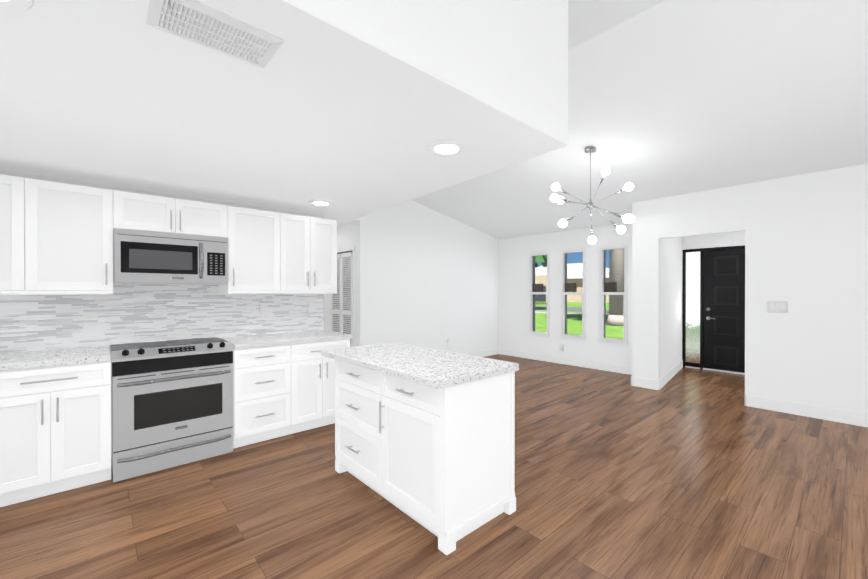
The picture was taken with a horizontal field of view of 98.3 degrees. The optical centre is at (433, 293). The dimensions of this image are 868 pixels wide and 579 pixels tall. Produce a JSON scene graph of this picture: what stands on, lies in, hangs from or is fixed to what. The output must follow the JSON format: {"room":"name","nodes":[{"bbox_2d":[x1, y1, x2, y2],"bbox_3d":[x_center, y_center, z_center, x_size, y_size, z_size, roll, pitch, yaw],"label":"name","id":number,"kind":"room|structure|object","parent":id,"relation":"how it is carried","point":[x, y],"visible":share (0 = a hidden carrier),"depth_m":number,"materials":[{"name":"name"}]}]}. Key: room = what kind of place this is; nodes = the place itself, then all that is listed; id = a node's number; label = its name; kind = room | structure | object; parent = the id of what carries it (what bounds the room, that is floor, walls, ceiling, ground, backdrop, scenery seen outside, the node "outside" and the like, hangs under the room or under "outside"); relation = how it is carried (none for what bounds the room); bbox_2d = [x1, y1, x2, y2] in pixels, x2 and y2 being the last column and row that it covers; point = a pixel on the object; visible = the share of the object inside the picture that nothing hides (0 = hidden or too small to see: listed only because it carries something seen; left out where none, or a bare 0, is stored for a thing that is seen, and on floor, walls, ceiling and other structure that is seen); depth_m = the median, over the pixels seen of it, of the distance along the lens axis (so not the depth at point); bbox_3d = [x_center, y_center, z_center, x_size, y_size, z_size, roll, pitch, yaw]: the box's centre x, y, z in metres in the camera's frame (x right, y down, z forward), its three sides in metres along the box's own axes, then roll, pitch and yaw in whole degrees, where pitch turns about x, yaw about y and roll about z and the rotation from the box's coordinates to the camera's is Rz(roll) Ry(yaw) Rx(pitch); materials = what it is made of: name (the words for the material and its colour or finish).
{"room":"kitchen","nodes":[
{"label":"kitchen","id":0,"kind":"room"},
{"bbox_2d":[0,354,867,578],"bbox_3d":[1.102,1.389,2.211,11.500,0.060,12.400,0,0,-42],"label":"floor","id":1,"kind":"structure","parent":0,"point":[687,473],"depth_m":2.37,"materials":[{"name":"brown wood"}]},
{"bbox_2d":[0,358,110,506],"bbox_3d":[-2.715,0.916,2.683,0.606,0.878,0.637,0,0,-42],"label":"base cabinet","id":2,"kind":"object","parent":1,"relation":"on","point":[55,421],"depth_m":2.47,"materials":[{"name":"white paint"}]},
{"bbox_2d":[0,346,110,369],"bbox_3d":[-2.947,0.458,2.475,1.217,0.040,0.637,0,0,-42],"label":"countertop","id":3,"kind":"structure","parent":2,"relation":"on","point":[85,354],"depth_m":2.59,"materials":[{"name":"white stone"}]},
{"bbox_2d":[110,337,233,481],"bbox_3d":[-2.168,0.876,3.120,0.786,0.934,0.690,0,0,-42],"label":"range","id":4,"kind":"object","parent":1,"relation":"on","point":[171,403],"visible":1,"depth_m":2.90,"materials":[{"name":"silver metal"}]},
{"bbox_2d":[232,342,299,448],"bbox_3d":[-1.697,0.912,3.593,0.539,0.878,0.624,0,0,-42],"label":"base cabinet","id":5,"kind":"object","parent":1,"relation":"on","point":[266,379],"depth_m":3.36,"materials":[{"name":"white paint"}]},
{"bbox_2d":[221,330,351,345],"bbox_3d":[-1.476,0.452,3.781,1.114,0.040,0.637,0,0,-42],"label":"countertop","id":6,"kind":"structure","parent":5,"relation":"on","point":[307,336],"depth_m":3.67,"materials":[{"name":"white stone"}]},
{"bbox_2d":[300,338,350,431],"bbox_3d":[-1.310,0.910,3.937,0.620,0.878,0.624,0,0,-42],"label":"base cabinet","id":7,"kind":"object","parent":1,"relation":"on","point":[317,372],"depth_m":3.68,"materials":[{"name":"white paint"}]},
{"bbox_2d":[331,358,517,554],"bbox_3d":[-0.137,0.916,2.586,0.639,0.878,1.237,0,0,-42],"label":"kitchen island","id":8,"kind":"object","parent":1,"relation":"on","point":[425,437],"depth_m":2.19,"materials":[{"name":"white paint"}]},
{"bbox_2d":[321,342,518,389],"bbox_3d":[-0.167,0.457,2.605,0.700,0.040,1.350,0,0,-42],"label":"island countertop","id":9,"kind":"structure","parent":8,"relation":"on","point":[435,369],"depth_m":2.34,"materials":[{"name":"white stone"}]},
{"bbox_2d":[0,164,867,454],"bbox_3d":[1.933,-0.444,2.841,9.410,3.600,12.550,0,0,-42],"label":"wall","id":10,"kind":"structure","parent":0,"point":[430,278],"depth_m":5.32,"materials":[{"name":"white paint"}]},
{"bbox_2d":[0,174,39,293],"bbox_3d":[-3.183,-0.404,2.455,0.840,0.775,0.345,0,0,-42],"label":"upper cabinet","id":11,"kind":"object","parent":10,"relation":"attached to","point":[19,196],"depth_m":2.55,"materials":[{"name":"white wood"}]},
{"bbox_2d":[40,180,115,293],"bbox_3d":[-2.764,-0.406,2.826,0.521,0.775,0.345,0,0,-42],"label":"upper cabinet","id":12,"kind":"object","parent":10,"relation":"attached to","point":[56,238],"depth_m":2.74,"materials":[{"name":"white wood"}]},
{"bbox_2d":[0,284,323,352],"bbox_3d":[-2.446,0.176,3.340,3.112,0.516,0.010,0,0,-42],"label":"backsplash","id":13,"kind":"structure","parent":10,"relation":"attached to","point":[130,313],"depth_m":3.27,"materials":[{"name":"tile"}]},
{"bbox_2d":[260,303,267,314],"bbox_3d":[-1.779,0.161,3.922,0.080,0.126,0.009,0,0,-42],"label":"outlet","id":14,"kind":"object","parent":13,"relation":"attached to","point":[263,308],"visible":1,"depth_m":3.92,"materials":[{"name":"grey plastic"}]},
{"bbox_2d":[308,302,314,312],"bbox_3d":[-1.395,0.160,4.264,0.080,0.126,0.009,0,0,-42],"label":"outlet","id":15,"kind":"object","parent":13,"relation":"attached to","point":[311,307],"visible":1,"depth_m":4.26,"materials":[{"name":"grey plastic"}]},
{"bbox_2d":[116,190,231,237],"bbox_3d":[-2.275,-0.648,3.260,0.789,0.295,0.345,0,0,-42],"label":"upper cabinet","id":16,"kind":"object","parent":10,"relation":"attached to","point":[134,211],"depth_m":3.11,"materials":[{"name":"white wood"}]},
{"bbox_2d":[113,228,227,283],"bbox_3d":[-2.236,-0.291,3.219,0.776,0.410,0.445,0,0,-42],"label":"microwave","id":17,"kind":"object","parent":16,"relation":"attached to","point":[143,256],"visible":1,"depth_m":3.07,"materials":[{"name":"silver metal"}]},
{"bbox_2d":[219,206,287,293],"bbox_3d":[-1.783,-0.410,3.698,0.525,0.775,0.345,0,0,-42],"label":"upper cabinet","id":18,"kind":"object","parent":10,"relation":"attached to","point":[258,244],"depth_m":3.57,"materials":[{"name":"white wood"}]},
{"bbox_2d":[288,214,336,293],"bbox_3d":[-1.427,-0.411,4.014,0.671,0.775,0.345,0,0,-42],"label":"upper cabinet","id":19,"kind":"object","parent":10,"relation":"attached to","point":[312,241],"depth_m":3.92,"materials":[{"name":"white wood"}]},
{"bbox_2d":[329,246,354,346],"bbox_3d":[-1.571,0.289,6.366,0.027,2.096,0.890,0,0,-42],"label":"door","id":20,"kind":"structure","parent":10,"relation":"in","point":[342,310],"depth_m":6.28,"materials":[{"name":"white wood"}]},
{"bbox_2d":[462,348,498,356],"bbox_3d":[0.126,1.270,7.086,3.484,0.135,0.014,0,0,-42],"label":"baseboard","id":21,"kind":"structure","parent":10,"relation":"attached to","point":[488,352],"depth_m":7.91,"materials":[{"name":"white wood"}]},
{"bbox_2d":[528,252,549,335],"bbox_3d":[2.162,0.012,7.548,0.229,1.648,0.496,0,0,-42],"label":"window","id":22,"kind":"structure","parent":10,"relation":"in","point":[533,288],"depth_m":7.62,"materials":[{"name":"white plastic"}]},
{"bbox_2d":[499,348,631,374],"bbox_3d":[2.442,1.270,7.092,0.014,0.135,3.020,0,0,-42],"label":"baseboard","id":23,"kind":"structure","parent":10,"relation":"attached to","point":[610,367],"depth_m":6.97,"materials":[{"name":"white wood"}]},
{"bbox_2d":[559,248,585,339],"bbox_3d":[2.639,0.014,7.011,0.229,1.648,0.509,0,0,-42],"label":"window","id":24,"kind":"structure","parent":10,"relation":"in","point":[566,288],"depth_m":7.06,"materials":[{"name":"white plastic"}]},
{"bbox_2d":[598,245,627,343],"bbox_3d":[3.125,0.017,6.464,0.229,1.648,0.490,0,0,-42],"label":"window","id":25,"kind":"structure","parent":10,"relation":"in","point":[607,288],"depth_m":6.49,"materials":[{"name":"white plastic"}]},
{"bbox_2d":[631,376,635,385],"bbox_3d":[3.148,1.276,5.710,0.734,0.135,0.014,0,0,-42],"label":"baseboard","id":26,"kind":"structure","parent":10,"relation":"attached to","point":[633,379],"depth_m":5.44,"materials":[{"name":"white wood"}]},
{"bbox_2d":[636,360,682,389],"bbox_3d":[3.801,1.275,5.996,2.091,0.135,0.287,0,0,-42],"label":"baseboard","id":27,"kind":"structure","parent":10,"relation":"attached to","point":[640,382],"depth_m":5.37,"materials":[{"name":"white wood"}]},
{"bbox_2d":[682,245,744,374],"bbox_3d":[4.932,0.276,6.329,0.159,2.122,1.269,0,0,-42],"label":"front door","id":28,"kind":"structure","parent":10,"relation":"in","point":[713,309],"depth_m":6.44,"materials":[{"name":"black wood"}]},
{"bbox_2d":[767,301,787,312],"bbox_3d":[3.926,0.155,4.290,0.010,0.126,0.171,0,0,-42],"label":"switch plate","id":29,"kind":"object","parent":10,"relation":"attached to","point":[777,306],"visible":1,"depth_m":4.28,"materials":[{"name":"grey plastic"}]},
{"bbox_2d":[744,394,867,426],"bbox_3d":[5.794,1.291,2.212,0.044,0.135,6.170,0,0,-42],"label":"baseboard","id":30,"kind":"structure","parent":10,"relation":"attached to","point":[832,414],"depth_m":4.10,"materials":[{"name":"white wood"}]},
{"bbox_2d":[0,0,867,238],"bbox_3d":[1.933,-1.544,2.837,9.410,1.300,12.550,0,0,-42],"label":"ceiling","id":31,"kind":"structure","parent":0,"point":[351,110],"depth_m":2.39,"materials":[{"name":"white paint"}]},
{"bbox_2d":[0,0,33,10],"bbox_3d":[-1.303,-0.882,1.055,0.244,0.008,0.244,0,0,-42],"label":"recessed light","id":32,"kind":"object","parent":31,"relation":"in","point":[15,5],"visible":1,"depth_m":1.15,"materials":[{"name":"white"}]},
{"bbox_2d":[146,0,284,67],"bbox_3d":[-0.734,-0.878,1.273,0.370,0.018,0.220,0,0,-42],"label":"ceiling vent","id":33,"kind":"object","parent":31,"relation":"in","point":[203,25],"visible":1,"depth_m":1.25,"materials":[{"name":"white metal"}]},
{"bbox_2d":[308,200,333,205],"bbox_3d":[-1.124,-0.893,3.729,0.244,0.008,0.244,0,0,-42],"label":"recessed light","id":34,"kind":"object","parent":31,"relation":"in","point":[320,203],"visible":0.98,"depth_m":3.72,"materials":[{"name":"white"}]},
{"bbox_2d":[427,140,465,155],"bbox_3d":[0.077,-0.887,2.305,0.244,0.008,0.244,0,0,-42],"label":"recessed light","id":35,"kind":"object","parent":31,"relation":"in","point":[446,148],"visible":0.96,"depth_m":2.29,"materials":[{"name":"white"}]},
{"bbox_2d":[550,145,634,243],"bbox_3d":[1.712,-1.088,4.201,0.698,1.111,0.893,0,0,-42],"label":"chandelier","id":36,"kind":"object","parent":31,"relation":"hanging from","point":[626,218],"visible":1,"depth_m":4.18,"materials":[{"name":"silver metal"}]},
{"label":"outside","id":37,"kind":"structure","parent":0,"visible":0},
{"bbox_2d":[535,302,622,338],"bbox_3d":[63.962,1.180,83.461,192.990,0.060,200.000,0,0,-42],"label":"lawn","id":38,"kind":"structure","parent":37,"point":[576,311],"depth_m":19.07,"materials":[{"name":"green plant"}]},
{"bbox_2d":[535,255,546,266],"bbox_3d":[7.604,-1.129,32.462,6.464,5.016,6.466,0,0,-42],"label":"palm tree","id":39,"kind":"object","parent":38,"relation":"on","point":[542,259],"depth_m":29.90,"materials":[{"name":"green plant"}]},
{"bbox_2d":[535,263,608,302],"bbox_3d":[21.558,-1.853,63.169,16.730,6.200,23.400,0,0,-42],"label":"house","id":40,"kind":"structure","parent":38,"relation":"on","point":[572,270],"depth_m":56.24,"materials":[{"name":"beige paint"}]},
{"bbox_2d":[606,248,623,325],"bbox_3d":[8.396,-3.446,17.106,7.070,9.781,7.072,0,0,-42],"label":"palm tree","id":41,"kind":"object","parent":38,"relation":"on","point":[614,314],"depth_m":16.79,"materials":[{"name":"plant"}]}
]}

